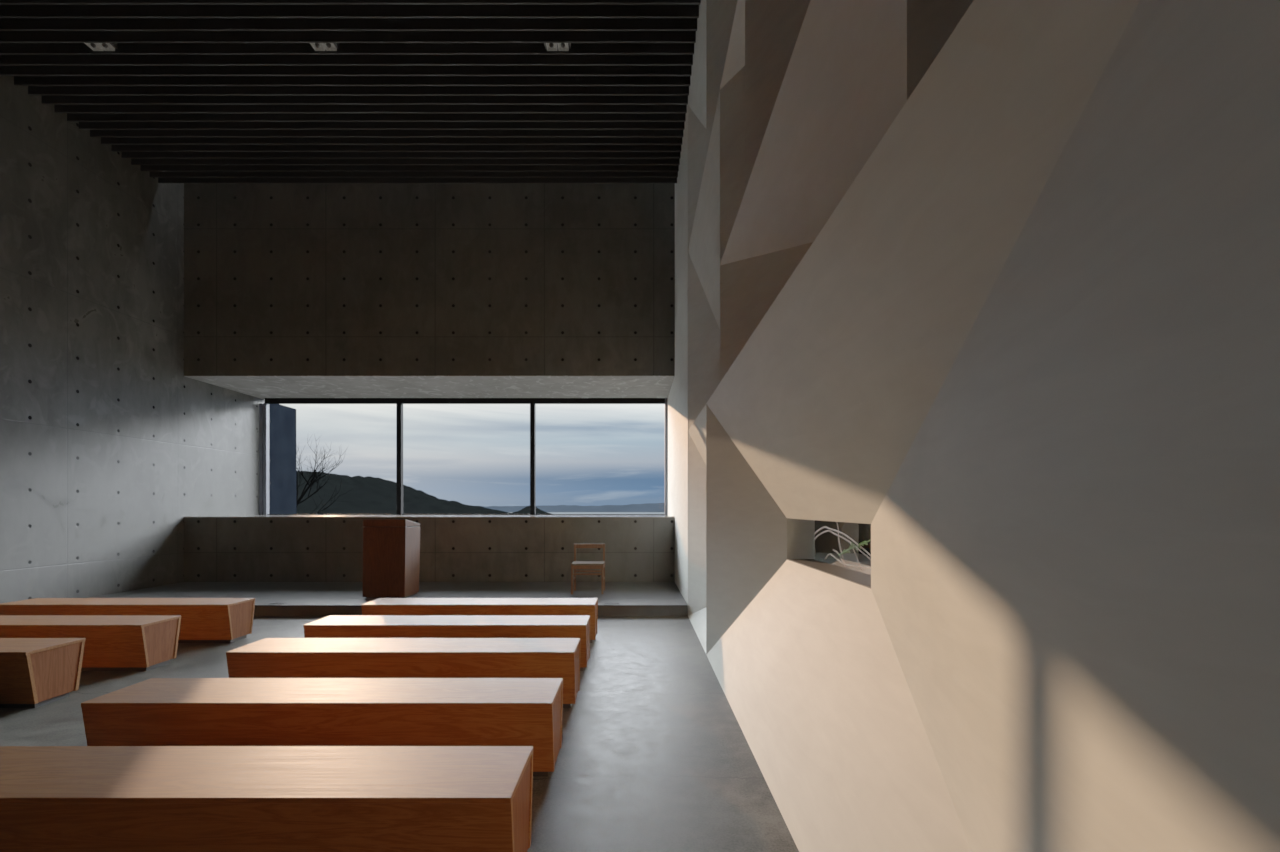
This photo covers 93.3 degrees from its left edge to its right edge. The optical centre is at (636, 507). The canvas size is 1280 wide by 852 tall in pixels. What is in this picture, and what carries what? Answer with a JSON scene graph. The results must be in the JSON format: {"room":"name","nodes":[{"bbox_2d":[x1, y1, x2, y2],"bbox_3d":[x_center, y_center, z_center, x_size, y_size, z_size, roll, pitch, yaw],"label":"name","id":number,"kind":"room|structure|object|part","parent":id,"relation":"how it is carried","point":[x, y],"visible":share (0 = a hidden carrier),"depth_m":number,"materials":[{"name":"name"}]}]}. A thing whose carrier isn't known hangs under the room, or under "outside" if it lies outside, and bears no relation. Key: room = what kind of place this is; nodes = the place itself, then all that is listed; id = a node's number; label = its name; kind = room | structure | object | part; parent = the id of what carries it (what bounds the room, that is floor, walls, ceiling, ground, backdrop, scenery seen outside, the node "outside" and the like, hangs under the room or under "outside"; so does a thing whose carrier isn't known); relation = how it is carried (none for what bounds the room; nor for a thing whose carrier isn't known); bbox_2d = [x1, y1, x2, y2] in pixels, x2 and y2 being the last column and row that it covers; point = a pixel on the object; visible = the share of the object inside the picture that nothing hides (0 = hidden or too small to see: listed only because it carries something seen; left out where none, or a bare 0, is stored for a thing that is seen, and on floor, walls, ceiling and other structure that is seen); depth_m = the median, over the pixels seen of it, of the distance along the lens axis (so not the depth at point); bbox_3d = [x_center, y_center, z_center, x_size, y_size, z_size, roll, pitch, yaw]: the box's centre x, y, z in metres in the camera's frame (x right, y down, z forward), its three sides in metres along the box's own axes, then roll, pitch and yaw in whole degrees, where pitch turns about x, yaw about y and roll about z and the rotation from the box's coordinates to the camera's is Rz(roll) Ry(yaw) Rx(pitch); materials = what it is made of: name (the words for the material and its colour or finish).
{"room":"chapel","nodes":[
{"label":"chapel","id":0,"kind":"room"},
{"bbox_2d":[0,76,295,603],"bbox_3d":[-8.025,-2.130,4.280,0.450,10.100,19.160,0,0,0],"label":"wall","id":1,"kind":"structure","parent":0,"point":[107,446],"depth_m":8.75,"materials":[{"name":"concrete"}]},
{"bbox_2d":[0,616,798,851],"bbox_3d":[-3.250,1.520,1.320,9.700,0.200,13.240,0,0,0],"label":"floor","id":2,"kind":"structure","parent":0,"point":[654,755],"depth_m":3.69,"materials":[{"name":"concrete"}]},
{"bbox_2d":[0,638,84,707],"bbox_3d":[-5.450,1.210,4.418,2.420,0.420,0.455,0,0,0],"label":"bench","id":3,"kind":"object","parent":2,"relation":"on","point":[34,672],"visible":1,"depth_m":4.33,"materials":[{"name":"brown wood"}]},
{"bbox_3d":[-5.450,1.201,4.237,2.420,0.358,0.082,0,0,0],"label":"panel","id":4,"kind":"part","parent":3,"relation":"part of","materials":[{"name":"brown wood"}]},
{"bbox_3d":[-5.450,1.011,4.418,2.420,0.022,0.455,0,0,0],"label":"seat","id":5,"kind":"part","parent":3,"relation":"part of","materials":[{"name":"brown wood"}]},
{"bbox_3d":[-4.258,1.200,4.418,0.024,0.356,0.398,0,0,0],"label":"panel","id":6,"kind":"part","parent":3,"relation":"part of","materials":[{"name":"brown wood"}]},
{"bbox_3d":[-5.450,1.201,4.600,2.420,0.358,0.082,0,0,0],"label":"panel","id":7,"kind":"part","parent":3,"relation":"part of","materials":[{"name":"brown wood"}]},
{"bbox_2d":[0,616,180,670],"bbox_3d":[-5.450,1.210,5.393,2.420,0.420,0.455,0,0,0],"label":"bench","id":8,"kind":"object","parent":2,"relation":"on","point":[112,643],"visible":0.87,"depth_m":5.22,"materials":[{"name":"brown wood"}]},
{"bbox_3d":[-5.450,1.201,5.211,2.420,0.358,0.082,0,0,0],"label":"panel","id":9,"kind":"part","parent":8,"relation":"part of","materials":[{"name":"brown wood"}]},
{"bbox_3d":[-5.450,1.011,5.393,2.420,0.022,0.455,0,0,0],"label":"seat","id":10,"kind":"part","parent":8,"relation":"part of","materials":[{"name":"brown wood"}]},
{"bbox_3d":[-4.258,1.200,5.393,0.024,0.356,0.398,0,0,0],"label":"panel","id":11,"kind":"part","parent":8,"relation":"part of","materials":[{"name":"brown wood"}]},
{"bbox_3d":[-5.450,1.201,5.574,2.420,0.358,0.082,0,0,0],"label":"panel","id":12,"kind":"part","parent":8,"relation":"part of","materials":[{"name":"brown wood"}]},
{"bbox_2d":[0,598,254,642],"bbox_3d":[-5.450,1.210,6.484,2.420,0.420,0.455,0,0,0],"label":"bench","id":13,"kind":"object","parent":2,"relation":"on","point":[203,620],"visible":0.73,"depth_m":6.29,"materials":[{"name":"brown wood"}]},
{"bbox_3d":[-5.450,1.201,6.302,2.420,0.358,0.082,0,0,0],"label":"panel","id":14,"kind":"part","parent":13,"relation":"part of","materials":[{"name":"brown wood"}]},
{"bbox_3d":[-5.450,1.011,6.484,2.420,0.022,0.455,0,0,0],"label":"seat","id":15,"kind":"part","parent":13,"relation":"part of","materials":[{"name":"brown wood"}]},
{"bbox_3d":[-4.258,1.200,6.484,0.024,0.356,0.398,0,0,0],"label":"panel","id":16,"kind":"part","parent":13,"relation":"part of","materials":[{"name":"brown wood"}]},
{"bbox_3d":[-5.450,1.201,6.665,2.420,0.358,0.082,0,0,0],"label":"panel","id":17,"kind":"part","parent":13,"relation":"part of","materials":[{"name":"brown wood"}]},
{"bbox_2d":[0,746,532,851],"bbox_3d":[-1.645,1.210,2.311,2.420,0.420,0.455,0,0,0],"label":"bench","id":18,"kind":"object","parent":2,"relation":"on","point":[53,798],"visible":1,"depth_m":2.11,"materials":[{"name":"brown wood"}]},
{"bbox_3d":[-1.645,1.201,2.129,2.420,0.358,0.082,0,0,0],"label":"panel","id":19,"kind":"part","parent":18,"relation":"part of","materials":[{"name":"brown wood"}]},
{"bbox_3d":[-1.645,1.011,2.311,2.420,0.022,0.455,0,0,0],"label":"seat","id":20,"kind":"part","parent":18,"relation":"part of","materials":[{"name":"brown wood"}]},
{"bbox_3d":[-0.453,1.200,2.311,0.024,0.356,0.398,0,0,0],"label":"panel","id":21,"kind":"part","parent":18,"relation":"part of","materials":[{"name":"brown wood"}]},
{"bbox_3d":[-1.645,1.201,2.492,2.420,0.358,0.082,0,0,0],"label":"panel","id":22,"kind":"part","parent":18,"relation":"part of","materials":[{"name":"brown wood"}]},
{"bbox_2d":[81,678,562,775],"bbox_3d":[-1.645,1.210,3.325,2.420,0.420,0.455,0,0,0],"label":"bench","id":23,"kind":"object","parent":2,"relation":"on","point":[153,711],"visible":0.83,"depth_m":3.13,"materials":[{"name":"brown wood"}]},
{"bbox_3d":[-1.645,1.201,3.144,2.420,0.358,0.082,0,0,0],"label":"panel","id":24,"kind":"part","parent":23,"relation":"part of","materials":[{"name":"brown wood"}]},
{"bbox_3d":[-1.645,1.011,3.325,2.420,0.022,0.455,0,0,0],"label":"seat","id":25,"kind":"part","parent":23,"relation":"part of","materials":[{"name":"brown wood"}]},
{"bbox_3d":[-0.453,1.200,3.325,0.024,0.356,0.398,0,0,0],"label":"panel","id":26,"kind":"part","parent":23,"relation":"part of","materials":[{"name":"brown wood"}]},
{"bbox_3d":[-1.645,1.201,3.507,2.420,0.358,0.082,0,0,0],"label":"panel","id":27,"kind":"part","parent":23,"relation":"part of","materials":[{"name":"brown wood"}]},
{"bbox_2d":[89,582,687,615],"bbox_3d":[-3.550,1.448,9.170,9.100,0.345,2.460,0,0,0],"label":"platform","id":28,"kind":"object","parent":2,"relation":"on","point":[301,598],"visible":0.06,"depth_m":8.90,"materials":[{"name":"concrete"}]},
{"bbox_2d":[362,520,419,597],"bbox_3d":[-3.563,0.719,8.790,0.610,1.113,0.570,0,0,0],"label":"lectern","id":29,"kind":"object","parent":28,"relation":"on","point":[391,548],"visible":0.99,"depth_m":8.50,"materials":[{"name":"brown wood"}]},
{"bbox_2d":[571,544,604,593],"bbox_3d":[-0.735,0.915,9.137,0.484,0.720,0.476,0,0,0],"label":"wooden chair","id":30,"kind":"object","parent":28,"relation":"on","point":[575,565],"visible":1,"depth_m":8.96,"materials":[{"name":"brown wood"}]},
{"bbox_3d":[-0.960,1.060,8.921,0.031,0.430,0.031,0,0,0],"label":"leg","id":31,"kind":"part","parent":30,"relation":"part of","materials":[{"name":"brown wood"}]},
{"bbox_3d":[-0.960,0.915,9.350,0.031,0.720,0.051,0,0,0],"label":"leg","id":32,"kind":"part","parent":30,"relation":"part of","materials":[{"name":"brown wood"}]},
{"bbox_3d":[-0.735,0.875,8.921,0.418,0.050,0.022,0,0,0],"label":"rail","id":33,"kind":"part","parent":30,"relation":"part of","materials":[{"name":"brown wood"}]},
{"bbox_3d":[-0.735,0.834,9.111,0.484,0.022,0.423,0,0,0],"label":"seat","id":34,"kind":"part","parent":30,"relation":"part of","materials":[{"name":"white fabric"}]},
{"bbox_3d":[-0.735,0.588,9.355,0.418,0.065,0.024,0,0,0],"label":"rail","id":35,"kind":"part","parent":30,"relation":"part of","materials":[{"name":"brown wood"}]},
{"bbox_3d":[-0.510,1.060,8.921,0.031,0.430,0.031,0,0,0],"label":"leg","id":36,"kind":"part","parent":30,"relation":"part of","materials":[{"name":"brown wood"}]},
{"bbox_3d":[-0.510,0.915,9.350,0.031,0.720,0.051,0,0,0],"label":"leg","id":37,"kind":"part","parent":30,"relation":"part of","materials":[{"name":"brown wood"}]},
{"bbox_2d":[226,638,579,707],"bbox_3d":[-1.645,1.210,4.418,2.420,0.420,0.455,0,0,0],"label":"bench","id":38,"kind":"object","parent":2,"relation":"on","point":[267,657],"visible":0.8,"depth_m":4.22,"materials":[{"name":"brown wood"}]},
{"bbox_3d":[-1.645,1.011,4.418,2.420,0.022,0.455,0,0,0],"label":"seat","id":39,"kind":"part","parent":38,"relation":"part of","materials":[{"name":"brown wood"}]},
{"bbox_3d":[-0.453,1.200,4.418,0.024,0.356,0.398,0,0,0],"label":"panel","id":40,"kind":"part","parent":38,"relation":"part of","materials":[{"name":"brown wood"}]},
{"bbox_3d":[-1.645,1.201,4.600,2.420,0.358,0.082,0,0,0],"label":"panel","id":41,"kind":"part","parent":38,"relation":"part of","materials":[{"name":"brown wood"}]},
{"bbox_2d":[303,616,589,670],"bbox_3d":[-1.645,1.210,5.393,2.420,0.420,0.455,0,0,0],"label":"bench","id":42,"kind":"object","parent":2,"relation":"on","point":[330,626],"visible":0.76,"depth_m":5.18,"materials":[{"name":"brown wood"}]},
{"bbox_3d":[-1.645,1.011,5.393,2.420,0.022,0.455,0,0,0],"label":"seat","id":43,"kind":"part","parent":42,"relation":"part of","materials":[{"name":"brown wood"}]},
{"bbox_3d":[-0.453,1.200,5.393,0.024,0.356,0.398,0,0,0],"label":"panel","id":44,"kind":"part","parent":42,"relation":"part of","materials":[{"name":"brown wood"}]},
{"bbox_3d":[-1.645,1.201,5.574,2.420,0.358,0.082,0,0,0],"label":"panel","id":45,"kind":"part","parent":42,"relation":"part of","materials":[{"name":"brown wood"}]},
{"bbox_2d":[361,598,597,642],"bbox_3d":[-1.645,1.210,6.484,2.420,0.420,0.455,0,0,0],"label":"bench","id":46,"kind":"object","parent":2,"relation":"on","point":[381,606],"visible":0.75,"depth_m":6.27,"materials":[{"name":"brown wood"}]},
{"bbox_3d":[-1.645,1.011,6.484,2.420,0.022,0.455,0,0,0],"label":"seat","id":47,"kind":"part","parent":46,"relation":"part of","materials":[{"name":"brown wood"}]},
{"bbox_3d":[-0.453,1.200,6.484,0.024,0.356,0.398,0,0,0],"label":"panel","id":48,"kind":"part","parent":46,"relation":"part of","materials":[{"name":"brown wood"}]},
{"bbox_3d":[-1.645,1.201,6.665,2.420,0.358,0.082,0,0,0],"label":"panel","id":49,"kind":"part","parent":46,"relation":"part of","materials":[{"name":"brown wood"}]},
{"bbox_2d":[184,183,674,374],"bbox_3d":[-3.400,-4.731,11.575,8.800,4.898,2.350,0,0,0],"label":"wall","id":50,"kind":"structure","parent":0,"point":[280,278],"depth_m":10.40,"materials":[{"name":"concrete"}]},
{"bbox_2d":[259,398,667,514],"bbox_3d":[-3.577,-1.062,12.490,8.422,2.417,0.120,0,0,0],"label":"window","id":51,"kind":"structure","parent":50,"relation":"in","point":[263,407],"depth_m":12.46,"materials":[{"name":"metal"}]},
{"bbox_2d":[184,518,674,581],"bbox_3d":[-3.400,0.894,11.575,8.800,1.451,2.350,0,0,0],"label":"wall","id":52,"kind":"structure","parent":0,"point":[215,549],"depth_m":10.40,"materials":[{"name":"concrete"}]},
{"bbox_2d":[184,515,673,517],"bbox_3d":[-3.580,0.158,11.548,8.440,0.022,2.304,0,0,0],"label":"trim","id":53,"kind":"structure","parent":52,"relation":"on","point":[239,516],"depth_m":10.45,"materials":[{"name":"grey concrete"}]},
{"bbox_2d":[184,375,674,399],"bbox_3d":[-3.400,-2.276,11.550,8.800,0.012,2.300,0,0,0],"label":"ceiling","id":54,"kind":"structure","parent":0,"point":[259,386],"depth_m":11.19,"materials":[{"name":"concrete"}]},
{"bbox_2d":[668,0,1279,851],"bbox_3d":[1.022,-2.880,3.875,0.779,8.600,17.750,0,0,0],"label":"wall","id":55,"kind":"structure","parent":0,"point":[991,288],"depth_m":1.43,"materials":[{"name":"paint"}]},
{"bbox_2d":[787,559,870,588],"bbox_3d":[1.298,0.246,3.936,0.215,0.330,1.723,0,0,0],"label":"window sill","id":56,"kind":"structure","parent":55,"relation":"in","point":[856,577],"depth_m":3.85,"materials":[{"name":"beige paint"}]},
{"bbox_3d":[-15.000,35.622,136.380,150.000,67.396,247.240,0,0,0],"label":"slope","id":57,"kind":"object","parent":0,"visible":0},
{"bbox_2d":[296,435,351,513],"bbox_3d":[-10.742,-0.161,20.214,2.687,4.639,2.347,0,0,0],"label":"bare tree","id":58,"kind":"object","parent":57,"relation":"on","point":[313,480],"visible":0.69,"depth_m":19.97,"materials":[{"name":"brown plant"}]},
{"bbox_3d":[-3.350,-6.360,2.650,9.500,1.740,15.300,0,0,0],"label":"ceiling","id":59,"kind":"structure","parent":0,"visible":0},
{"bbox_2d":[0,0,700,182],"bbox_3d":[-3.566,-5.395,2.499,8.468,0.190,14.722,0,0,0],"label":"ceiling slats","id":60,"kind":"structure","parent":59,"relation":"attached to","point":[191,91],"depth_m":7.56,"materials":[{"name":"black wood"}]},
{"bbox_2d":[85,43,117,50],"bbox_3d":[-6.200,-5.379,6.962,0.300,0.142,0.148,0,0,0],"label":"recessed light","id":61,"kind":"object","parent":60,"relation":"attached to","point":[94,46],"visible":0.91,"depth_m":6.98,"materials":[{"name":"grey metal"}]},
{"bbox_2d":[310,43,338,50],"bbox_3d":[-3.620,-5.379,6.962,0.300,0.142,0.148,0,0,0],"label":"recessed light","id":62,"kind":"object","parent":60,"relation":"attached to","point":[316,46],"visible":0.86,"depth_m":6.99,"materials":[{"name":"grey metal"}]},
{"bbox_2d":[544,43,570,50],"bbox_3d":[-0.920,-5.379,6.962,0.300,0.142,0.148,0,0,0],"label":"recessed light","id":63,"kind":"object","parent":60,"relation":"attached to","point":[549,46],"visible":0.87,"depth_m":6.99,"materials":[{"name":"grey metal"}]},
{"label":"outside","id":64,"kind":"structure","parent":0,"visible":0},
{"bbox_2d":[815,552,870,575],"bbox_3d":[1.971,0.850,4.300,1.080,0.740,6.600,0,0,0],"label":"bed","id":65,"kind":"object","parent":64,"point":[850,559],"depth_m":5.52,"materials":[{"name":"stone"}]},
{"bbox_2d":[815,522,870,569],"bbox_3d":[1.756,0.287,5.278,0.162,0.398,1.958,0,0,0],"label":"climbing plant","id":66,"kind":"object","parent":65,"relation":"on","point":[852,546],"visible":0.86,"depth_m":4.90,"materials":[{"name":"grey plant"}]},
{"bbox_3d":[1.717,0.286,5.105,0.024,0.396,0.317,0,0,4],"label":"stem","id":67,"kind":"part","parent":66,"relation":"part of","materials":[{"name":"beige plant"}]},
{"bbox_3d":[1.745,0.342,5.279,0.083,0.285,1.858,0,0,3],"label":"stem","id":68,"kind":"part","parent":66,"relation":"part of","materials":[{"name":"white plant"}]},
{"bbox_3d":[1.729,0.326,5.279,0.079,0.319,1.960,0,0,3],"label":"stem","id":69,"kind":"part","parent":66,"relation":"part of","materials":[{"name":"beige plant"}]},
{"bbox_3d":[1.713,0.445,4.977,0.058,0.081,1.353,0,0,2],"label":"stem","id":70,"kind":"part","parent":66,"relation":"part of","materials":[{"name":"white plant"}]},
{"bbox_2d":[815,520,870,556],"bbox_3d":[1.975,0.020,4.050,1.028,2.400,7.100,0,0,0],"label":"bank","id":71,"kind":"object","parent":65,"relation":"on","point":[826,542],"visible":0.04,"depth_m":6.43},
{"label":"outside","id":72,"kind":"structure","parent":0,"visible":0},
{"bbox_2d":[296,470,512,513],"bbox_3d":[-190.000,9.948,375.000,460.000,104.944,530.000,0,0,0],"label":"hill","id":73,"kind":"structure","parent":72,"point":[368,494],"depth_m":358.80,"materials":[{"name":"plant"}]},
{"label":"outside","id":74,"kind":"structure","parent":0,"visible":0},
{"bbox_2d":[513,505,550,513],"bbox_3d":[-195.000,28.810,910.000,270.000,67.220,140.000,0,0,0],"label":"headland","id":75,"kind":"structure","parent":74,"point":[526,510],"depth_m":879.74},
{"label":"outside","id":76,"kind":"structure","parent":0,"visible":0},
{"bbox_2d":[482,503,664,511],"bbox_3d":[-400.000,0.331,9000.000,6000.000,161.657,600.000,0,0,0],"label":"island","id":77,"kind":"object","parent":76,"point":[647,507],"visible":0.4,"depth_m":8881.77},
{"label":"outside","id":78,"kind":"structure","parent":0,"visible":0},
{"bbox_2d":[509,512,664,513],"bbox_3d":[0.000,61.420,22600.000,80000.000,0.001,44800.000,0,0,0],"label":"sea","id":79,"kind":"structure","parent":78,"point":[509,512],"depth_m":8244.43,"materials":[{"name":"liquid"}]}
]}

